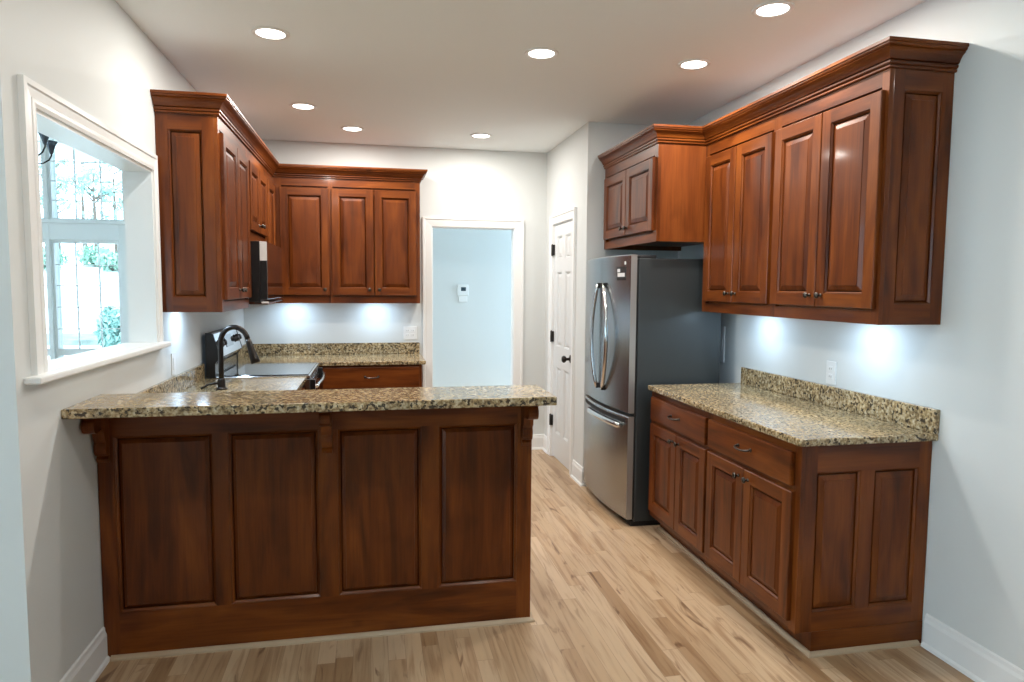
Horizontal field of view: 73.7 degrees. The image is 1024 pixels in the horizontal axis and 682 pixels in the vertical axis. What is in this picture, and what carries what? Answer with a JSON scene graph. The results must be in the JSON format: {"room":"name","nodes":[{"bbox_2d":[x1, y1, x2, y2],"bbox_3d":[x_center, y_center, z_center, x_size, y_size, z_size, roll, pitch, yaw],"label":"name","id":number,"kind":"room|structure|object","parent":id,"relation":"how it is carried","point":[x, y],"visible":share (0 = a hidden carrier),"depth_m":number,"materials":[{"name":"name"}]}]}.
{"room":"kitchen","nodes":[
{"label":"kitchen","id":0,"kind":"room"},
{"bbox_2d":[52,139,89,356],"bbox_3d":[-4.262,-0.255,4.718,4.075,2.720,0.140,-1,5,-12],"label":"wall","id":1,"kind":"structure","parent":0,"point":[54,165],"depth_m":4.94,"materials":[{"name":"white paint"}]},
{"bbox_2d":[38,137,44,218],"bbox_3d":[-3.495,-1.180,4.756,0.449,0.670,0.050,-1,5,-12],"label":"window","id":2,"kind":"structure","parent":1,"relation":"in","point":[40,137],"depth_m":4.78,"materials":[{"name":"white paint"}]},
{"bbox_2d":[42,240,50,359],"bbox_3d":[-3.503,-0.082,4.843,0.449,1.267,0.050,-1,5,-12],"label":"window","id":3,"kind":"structure","parent":1,"relation":"in","point":[44,241],"depth_m":4.85,"materials":[{"name":"white paint"}]},
{"bbox_2d":[41,140,128,359],"bbox_3d":[-3.258,-0.485,4.802,1.160,2.180,0.060,-1,5,-12],"label":"trim","id":4,"kind":"structure","parent":1,"relation":"attached to","point":[92,230],"depth_m":4.83,"materials":[{"name":"white paint"}]},
{"bbox_2d":[46,137,124,220],"bbox_3d":[-3.017,-1.185,4.853,0.496,0.670,0.050,-1,5,-12],"label":"window","id":5,"kind":"structure","parent":1,"relation":"in","point":[51,180],"depth_m":4.83,"materials":[{"name":"white paint"}]},
{"bbox_2d":[51,240,122,357],"bbox_3d":[-3.048,-0.086,4.935,0.450,1.267,0.050,-1,5,-12],"label":"window","id":6,"kind":"structure","parent":1,"relation":"in","point":[60,352],"depth_m":4.89,"materials":[{"name":"white paint"}]},
{"bbox_2d":[0,0,243,681],"bbox_3d":[-1.963,-0.179,3.959,0.125,2.720,3.888,-1,5,-12],"label":"wall","id":7,"kind":"structure","parent":0,"point":[92,55],"depth_m":2.34,"materials":[{"name":"white paint"}]},
{"bbox_2d":[59,627,109,681],"bbox_3d":[-1.628,1.238,2.434,0.149,0.141,0.601,-1,5,-12],"label":"baseboard","id":8,"kind":"structure","parent":7,"relation":"attached to","point":[93,660],"depth_m":2.59,"materials":[{"name":"white paint"}]},
{"bbox_2d":[17,74,163,375],"bbox_3d":[-1.657,-0.400,2.805,0.018,0.957,1.349,-1,5,-12],"label":"trim","id":9,"kind":"structure","parent":7,"relation":"attached to","point":[32,96],"depth_m":2.22,"materials":[{"name":"white paint"}]},
{"bbox_2d":[36,109,157,342],"bbox_3d":[-1.736,-0.373,2.823,0.130,0.860,1.220,-1,5,-12],"label":"trim","id":10,"kind":"structure","parent":7,"relation":"attached to","point":[137,178],"depth_m":3.40,"materials":[{"name":"white paint"}]},
{"bbox_2d":[24,341,171,384],"bbox_3d":[-1.716,0.071,2.816,0.200,0.025,1.428,-1,5,-12],"label":"trim","id":11,"kind":"structure","parent":7,"relation":"attached to","point":[66,366],"depth_m":2.68,"materials":[{"name":"white paint"}]},
{"bbox_2d":[138,364,204,392],"bbox_3d":[-1.796,0.255,3.531,0.020,0.096,1.641,-1,5,-12],"label":"backsplash","id":12,"kind":"structure","parent":7,"relation":"attached to","point":[180,382],"depth_m":3.78,"materials":[{"name":"stone"}]},
{"bbox_2d":[171,352,175,374],"bbox_3d":[-1.844,0.124,3.722,0.008,0.118,0.072,-1,5,-12],"label":"wall switch","id":13,"kind":"object","parent":7,"relation":"attached to","point":[173,355],"visible":1,"depth_m":3.71,"materials":[{"name":"white plastic"}]},
{"bbox_2d":[155,112,251,311],"bbox_3d":[-1.713,-0.712,3.901,0.347,1.064,0.801,-1,5,-12],"label":"upper cabinet","id":14,"kind":"object","parent":7,"relation":"attached to","point":[204,202],"visible":0.98,"depth_m":3.53,"materials":[{"name":"brown wood"}]},
{"bbox_2d":[150,89,427,182],"bbox_3d":[-1.562,-1.305,4.774,1.090,0.095,2.804,2,5,19],"label":"crown molding","id":15,"kind":"structure","parent":14,"relation":"attached to","point":[221,105],"depth_m":4.38,"materials":[{"name":"brown wood"}]},
{"bbox_2d":[246,147,267,241],"bbox_3d":[-1.868,-0.986,4.647,0.347,0.637,0.759,-1,5,-12],"label":"upper cabinet","id":16,"kind":"object","parent":7,"relation":"attached to","point":[258,197],"visible":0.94,"depth_m":4.62,"materials":[{"name":"brown wood"}]},
{"bbox_2d":[249,241,282,302],"bbox_3d":[-1.838,-0.466,4.692,0.413,0.396,0.756,-1,5,-12],"label":"microwave","id":17,"kind":"object","parent":16,"relation":"attached to","point":[266,258],"visible":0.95,"depth_m":4.37,"materials":[{"name":"black metal"}]},
{"bbox_2d":[249,167,275,303],"bbox_3d":[-2.033,-0.832,5.391,0.317,1.064,0.734,-1,5,-12],"label":"upper cabinet","id":18,"kind":"object","parent":7,"relation":"attached to","point":[271,238],"visible":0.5,"depth_m":5.22,"materials":[{"name":"brown wood"}]},
{"bbox_2d":[243,139,546,433],"bbox_3d":[-0.937,-0.340,6.090,2.740,2.720,0.110,-1,5,-12],"label":"wall","id":19,"kind":"structure","parent":0,"point":[457,183],"depth_m":6.03,"materials":[{"name":"white paint"}]},
{"bbox_2d":[273,177,330,302],"bbox_3d":[-1.722,-0.850,5.652,0.437,1.064,0.347,-1,5,-12],"label":"upper cabinet","id":20,"kind":"object","parent":19,"relation":"attached to","point":[302,205],"visible":0.98,"depth_m":5.52,"materials":[{"name":"brown wood"}]},
{"bbox_2d":[330,179,419,302],"bbox_3d":[-1.151,-0.855,5.768,0.726,1.064,0.347,-1,5,-12],"label":"upper cabinet","id":21,"kind":"object","parent":19,"relation":"attached to","point":[375,224],"visible":1,"depth_m":5.63,"materials":[{"name":"brown wood"}]},
{"bbox_2d":[403,326,416,339],"bbox_3d":[-0.904,-0.072,6.057,0.118,0.118,0.009,-1,5,-12],"label":"wall outlet","id":22,"kind":"object","parent":19,"relation":"attached to","point":[409,332],"visible":1,"depth_m":6.05,"materials":[{"name":"white plastic"}]},
{"bbox_2d":[422,217,523,386],"bbox_3d":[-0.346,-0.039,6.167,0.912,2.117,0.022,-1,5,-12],"label":"trim","id":23,"kind":"structure","parent":19,"relation":"attached to","point":[427,222],"depth_m":6.10,"materials":[{"name":"white paint"}]},
{"bbox_2d":[532,434,546,453],"bbox_3d":[0.216,0.947,6.279,0.209,0.141,0.183,-1,5,-12],"label":"baseboard","id":24,"kind":"structure","parent":19,"relation":"attached to","point":[539,441],"depth_m":6.36,"materials":[{"name":"white paint"}]},
{"bbox_2d":[433,228,511,386],"bbox_3d":[-0.705,-0.438,7.355,4.100,2.720,0.100,-1,5,-12],"label":"wall","id":25,"kind":"structure","parent":0,"point":[472,338],"depth_m":7.37,"materials":[{"name":"white paint"}]},
{"bbox_2d":[457,284,467,301],"bbox_3d":[-0.526,-0.512,7.320,0.117,0.187,0.026,-1,5,-12],"label":"thermostat","id":26,"kind":"object","parent":25,"relation":"attached to","point":[462,289],"visible":1,"depth_m":7.31,"materials":[{"name":"white plastic"}]},
{"bbox_2d":[37,0,926,160],"bbox_3d":[-1.666,-1.417,1.756,8.200,0.100,10.700,-1,5,-12],"label":"ceiling","id":27,"kind":"structure","parent":0,"point":[412,73],"depth_m":3.62,"materials":[{"name":"white paint"}]},
{"bbox_2d":[38,132,57,163],"bbox_3d":[-2.886,-1.244,3.837,0.581,0.589,0.560,-1,5,-12],"label":"chandelier","id":28,"kind":"object","parent":27,"relation":"hanging from","point":[50,144],"visible":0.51,"depth_m":4.08,"materials":[{"name":"black metal"}]},
{"bbox_2d":[251,26,289,40],"bbox_3d":[-1.164,-1.481,3.291,0.178,0.007,0.178,-1,5,-12],"label":"recessed light","id":29,"kind":"object","parent":27,"relation":"in","point":[264,32],"visible":1,"depth_m":3.28,"materials":[{"name":"white paint"}]},
{"bbox_2d":[289,102,316,109],"bbox_3d":[-1.415,-1.588,4.622,0.178,0.007,0.178,-1,5,-12],"label":"recessed light","id":30,"kind":"object","parent":27,"relation":"in","point":[301,106],"visible":1,"depth_m":4.61,"materials":[{"name":"white"}]},
{"bbox_2d":[341,126,363,131],"bbox_3d":[-1.232,-1.638,5.273,0.178,0.007,0.178,-1,5,-12],"label":"recessed light","id":31,"kind":"object","parent":27,"relation":"in","point":[345,128],"visible":1,"depth_m":5.25,"materials":[{"name":"white"}]},
{"bbox_2d":[470,133,491,138],"bbox_3d":[-0.248,-1.647,5.484,0.178,0.007,0.178,-1,5,-12],"label":"recessed light","id":32,"kind":"object","parent":27,"relation":"in","point":[475,135],"visible":1,"depth_m":5.46,"materials":[{"name":"white"}]},
{"bbox_2d":[524,47,558,59],"bbox_3d":[0.153,-1.492,3.545,0.178,0.007,0.178,-1,5,-12],"label":"recessed light","id":33,"kind":"object","parent":27,"relation":"in","point":[539,53],"visible":1,"depth_m":3.53,"materials":[{"name":"white"}]},
{"bbox_2d":[677,59,710,69],"bbox_3d":[0.987,-1.498,3.701,0.178,0.007,0.178,-1,5,-12],"label":"recessed light","id":34,"kind":"object","parent":27,"relation":"in","point":[690,64],"visible":1,"depth_m":3.69,"materials":[{"name":"white"}]},
{"bbox_2d":[751,1,794,17],"bbox_3d":[1.133,-1.439,2.967,0.178,0.007,0.178,-1,5,-12],"label":"recessed light","id":35,"kind":"object","parent":27,"relation":"in","point":[771,9],"visible":1,"depth_m":2.96,"materials":[{"name":"white"}]},
{"bbox_2d":[96,450,974,681],"bbox_3d":[-1.686,1.394,1.977,8.200,0.100,10.700,-1,5,-12],"label":"floor","id":36,"kind":"structure","parent":0,"point":[612,600],"depth_m":2.91,"materials":[{"name":"brown wood"}]},
{"bbox_2d":[205,328,325,389],"bbox_3d":[-1.680,0.517,4.807,0.706,1.203,0.756,-1,5,-12],"label":"range","id":37,"kind":"object","parent":36,"relation":"on","point":[232,345],"visible":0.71,"depth_m":4.63,"materials":[{"name":"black metal"}]},
{"bbox_2d":[81,406,538,656],"bbox_3d":[-0.762,0.764,2.826,1.754,1.034,0.220,-1,5,-12],"label":"paneling","id":38,"kind":"structure","parent":36,"relation":"on","point":[215,530],"depth_m":2.87,"materials":[{"name":"brown wood"}]},
{"bbox_2d":[61,385,556,418],"bbox_3d":[-0.732,0.235,2.731,1.790,0.035,0.351,-1,5,-12],"label":"countertop","id":39,"kind":"structure","parent":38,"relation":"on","point":[364,399],"depth_m":2.63,"materials":[{"name":"stone"}]},
{"bbox_2d":[110,612,534,661],"bbox_3d":[-0.821,1.242,3.238,1.750,0.018,0.678,-1,5,-12],"label":"trim","id":40,"kind":"structure","parent":38,"relation":"attached to","point":[197,650],"depth_m":2.90,"materials":[{"name":"beige wood"}]},
{"bbox_2d":[319,364,421,388],"bbox_3d":[-1.175,0.609,5.724,0.800,0.884,0.653,-1,5,-12],"label":"base cabinet","id":41,"kind":"object","parent":36,"relation":"on","point":[358,376],"visible":0.2,"depth_m":5.42,"materials":[{"name":"brown wood"}]},
{"bbox_2d":[238,342,425,365],"bbox_3d":[-1.469,0.110,5.583,1.483,0.128,0.735,-1,5,-12],"label":"countertop","id":42,"kind":"structure","parent":41,"relation":"on","point":[394,353],"depth_m":5.83,"materials":[{"name":"stone"}]},
{"bbox_2d":[583,254,720,525],"bbox_3d":[0.890,0.287,4.720,0.708,1.712,0.887,-1,5,-12],"label":"refrigerator","id":43,"kind":"object","parent":36,"relation":"on","point":[646,323],"visible":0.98,"depth_m":4.30,"materials":[{"name":"grey metal"}]},
{"bbox_2d":[648,391,718,574],"bbox_3d":[1.204,0.767,3.929,0.665,0.884,0.743,-1,5,-12],"label":"base cabinet","id":44,"kind":"object","parent":36,"relation":"on","point":[679,447],"visible":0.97,"depth_m":3.80,"materials":[{"name":"brown wood"}]},
{"bbox_2d":[704,413,931,650],"bbox_3d":[1.354,0.826,3.194,0.665,0.884,0.760,-1,5,-12],"label":"base cabinet","id":45,"kind":"object","parent":36,"relation":"on","point":[829,543],"visible":0.98,"depth_m":2.85,"materials":[{"name":"brown wood"}]},
{"bbox_2d":[658,526,919,657],"bbox_3d":[1.323,1.229,3.591,0.528,0.018,1.522,-1,5,-12],"label":"trim","id":46,"kind":"structure","parent":45,"relation":"attached to","point":[910,643],"depth_m":2.92,"materials":[{"name":"beige wood"}]},
{"bbox_2d":[648,367,939,446],"bbox_3d":[1.300,0.291,3.507,0.639,0.132,1.537,-1,5,-12],"label":"countertop","id":47,"kind":"structure","parent":45,"relation":"on","point":[802,413],"depth_m":3.22,"materials":[{"name":"stone"}]},
{"bbox_3d":[-1.487,0.771,3.635,0.659,0.884,1.640,-1,5,-12],"label":"base cabinet","id":48,"kind":"object","parent":36,"relation":"on","visible":0},
{"bbox_2d":[138,364,305,392],"bbox_3d":[-0.936,0.263,3.707,1.775,0.126,1.644,-1,5,-12],"label":"countertop","id":49,"kind":"structure","parent":48,"relation":"on","point":[191,380],"depth_m":4.01,"materials":[{"name":"stone"}]},
{"bbox_2d":[200,325,259,389],"bbox_3d":[-1.595,0.092,3.877,0.328,0.370,0.082,0,5,-5],"label":"faucet","id":50,"kind":"object","parent":49,"relation":"on","point":[253,356],"visible":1,"depth_m":3.86,"materials":[{"name":"black metal"}]},
{"bbox_2d":[544,122,602,466],"bbox_3d":[0.483,-0.299,5.708,0.110,2.720,1.208,-1,5,-12],"label":"wall","id":51,"kind":"structure","parent":0,"point":[574,168],"depth_m":5.25,"materials":[{"name":"white paint"}]},
{"bbox_2d":[549,220,572,469],"bbox_3d":[0.403,0.030,5.764,0.110,2.030,0.614,-1,5,-12],"label":"door","id":52,"kind":"structure","parent":51,"relation":"in","point":[560,337],"depth_m":5.78,"materials":[{"name":"white paint"}]},
{"bbox_2d":[547,207,576,475],"bbox_3d":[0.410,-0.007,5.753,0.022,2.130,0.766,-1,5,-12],"label":"trim","id":53,"kind":"structure","parent":51,"relation":"attached to","point":[571,213],"depth_m":5.48,"materials":[{"name":"white paint"}]},
{"bbox_2d":[570,459,586,486],"bbox_3d":[0.555,1.025,5.328,0.124,0.141,0.277,-1,5,-12],"label":"baseboard","id":54,"kind":"structure","parent":51,"relation":"attached to","point":[577,469],"depth_m":5.29,"materials":[{"name":"white paint"}]},
{"bbox_2d":[600,122,677,258],"bbox_3d":[0.951,-0.259,5.245,0.622,2.720,0.110,-1,5,-12],"label":"wall","id":55,"kind":"structure","parent":0,"point":[614,134],"depth_m":5.07,"materials":[{"name":"white paint"}]},
{"bbox_2d":[678,0,1023,669],"bbox_3d":[2.112,0.051,1.417,0.120,2.720,8.100,-1,5,-12],"label":"wall","id":56,"kind":"structure","parent":0,"point":[968,367],"depth_m":2.68,"materials":[{"name":"white paint"}]},
{"bbox_2d":[603,143,706,250],"bbox_3d":[1.051,-0.962,4.624,0.657,0.640,0.956,-1,5,-12],"label":"upper cabinet","id":57,"kind":"object","parent":56,"relation":"attached to","point":[654,198],"visible":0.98,"depth_m":4.17,"materials":[{"name":"brown wood"}]},
{"bbox_2d":[598,36,968,168],"bbox_3d":[1.120,-1.209,3.798,0.375,0.095,2.605,-1,5,-23],"label":"crown molding","id":58,"kind":"structure","parent":57,"relation":"attached to","point":[891,51],"depth_m":3.10,"materials":[{"name":"brown wood"}]},
{"bbox_2d":[720,326,724,362],"bbox_3d":[1.408,0.023,4.551,0.008,0.238,0.055,-1,5,-12],"label":"wall outlet","id":59,"kind":"object","parent":56,"relation":"attached to","point":[722,346],"visible":0.58,"depth_m":4.55,"materials":[{"name":"white plastic"}]},
{"bbox_2d":[702,115,777,316],"bbox_3d":[1.372,-0.685,3.840,0.347,1.064,0.747,-1,5,-12],"label":"upper cabinet","id":60,"kind":"object","parent":56,"relation":"attached to","point":[739,183],"visible":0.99,"depth_m":3.75,"materials":[{"name":"brown wood"}]},
{"bbox_2d":[826,361,836,384],"bbox_3d":[1.627,0.162,3.482,0.009,0.118,0.072,-1,5,-12],"label":"wall outlet","id":61,"kind":"object","parent":56,"relation":"attached to","point":[831,366],"visible":1,"depth_m":3.48,"materials":[{"name":"white plastic"}]},
{"bbox_2d":[741,367,939,433],"bbox_3d":[1.605,0.274,3.563,0.020,0.102,1.527,-1,5,-12],"label":"backsplash","id":62,"kind":"structure","parent":56,"relation":"attached to","point":[919,417],"depth_m":3.32,"materials":[{"name":"stone"}]},
{"bbox_2d":[770,68,953,324],"bbox_3d":[1.522,-0.626,3.103,0.347,1.064,0.758,-1,5,-12],"label":"upper cabinet","id":63,"kind":"object","parent":56,"relation":"attached to","point":[861,170],"visible":0.95,"depth_m":2.80,"materials":[{"name":"brown wood"}]},
{"bbox_2d":[921,614,1023,681],"bbox_3d":[2.292,1.439,0.232,0.024,0.141,5.456,-1,5,-12],"label":"baseboard","id":64,"kind":"structure","parent":56,"relation":"attached to","point":[970,658],"depth_m":2.69,"materials":[{"name":"white paint"}]},
{"label":"outside","id":65,"kind":"structure","parent":0,"visible":0},
{"bbox_2d":[44,264,119,359],"bbox_3d":[-22.464,-0.711,14.712,44.000,2.699,20.000,-1,5,-12],"label":"slope","id":66,"kind":"structure","parent":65,"point":[89,296],"depth_m":18.98,"materials":[{"name":"grey"}]},
{"bbox_2d":[43,246,68,269],"bbox_3d":[-16.310,-2.910,24.003,1.301,0.993,1.324,-1,5,-12],"label":"shrub","id":67,"kind":"object","parent":66,"relation":"on","point":[62,258],"visible":0.18,"depth_m":24.07,"materials":[{"name":"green plant"}]},
{"bbox_2d":[47,333,100,345],"bbox_3d":[-11.410,-0.018,13.084,13.000,0.186,0.900,-1,5,-12],"label":"planting bed","id":68,"kind":"object","parent":66,"relation":"on","point":[68,338],"depth_m":13.42,"materials":[{"name":"white"}]},
{"bbox_2d":[77,244,112,266],"bbox_3d":[-15.624,-3.182,25.561,1.241,0.885,1.341,-1,5,-12],"label":"shrub","id":69,"kind":"object","parent":66,"relation":"on","point":[86,256],"visible":0.54,"depth_m":25.28,"materials":[{"name":"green plant"}]},
{"bbox_2d":[92,249,117,271],"bbox_3d":[-14.252,-2.854,24.400,1.196,0.859,1.233,-1,5,-12],"label":"shrub","id":70,"kind":"object","parent":66,"relation":"on","point":[107,258],"visible":0.69,"depth_m":24.10,"materials":[{"name":"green plant"}]},
{"bbox_2d":[92,305,120,346],"bbox_3d":[-7.366,-0.203,12.600,0.676,0.920,0.628,-1,5,-12],"label":"shrub","id":71,"kind":"object","parent":66,"relation":"on","point":[111,337],"visible":0.66,"depth_m":12.43,"materials":[{"name":"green plant"}]},
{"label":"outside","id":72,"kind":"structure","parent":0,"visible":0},
{"bbox_3d":[-2.641,1.390,7.669,60.000,0.100,70.000,-1,5,-12],"label":"ground","id":73,"kind":"structure","parent":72,"visible":0},
{"bbox_2d":[39,159,80,252],"bbox_3d":[-20.365,-4.487,30.244,2.276,7.822,2.726,-1,5,-12],"label":"tree","id":74,"kind":"object","parent":73,"relation":"on","point":[61,186],"visible":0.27,"depth_m":30.42,"materials":[{"name":"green plant"}]},
{"bbox_2d":[56,160,114,264],"bbox_3d":[-21.765,-5.311,34.486,3.184,8.778,3.014,-1,5,-12],"label":"tree","id":75,"kind":"object","parent":73,"relation":"on","point":[96,179],"visible":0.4,"depth_m":34.32,"materials":[{"name":"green plant"}]},
{"bbox_2d":[68,168,121,254],"bbox_3d":[-17.311,-3.847,28.373,2.380,6.883,2.300,-1,5,-12],"label":"tree","id":76,"kind":"object","parent":73,"relation":"on","point":[85,177],"visible":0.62,"depth_m":28.32,"materials":[{"name":"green plant"}]},
{"bbox_2d":[90,169,122,251],"bbox_3d":[-18.860,-5.002,32.684,3.159,8.486,2.033,5,6,45],"label":"tree","id":77,"kind":"object","parent":73,"relation":"on","point":[114,205],"visible":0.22,"depth_m":32.24,"materials":[{"name":"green plant"}]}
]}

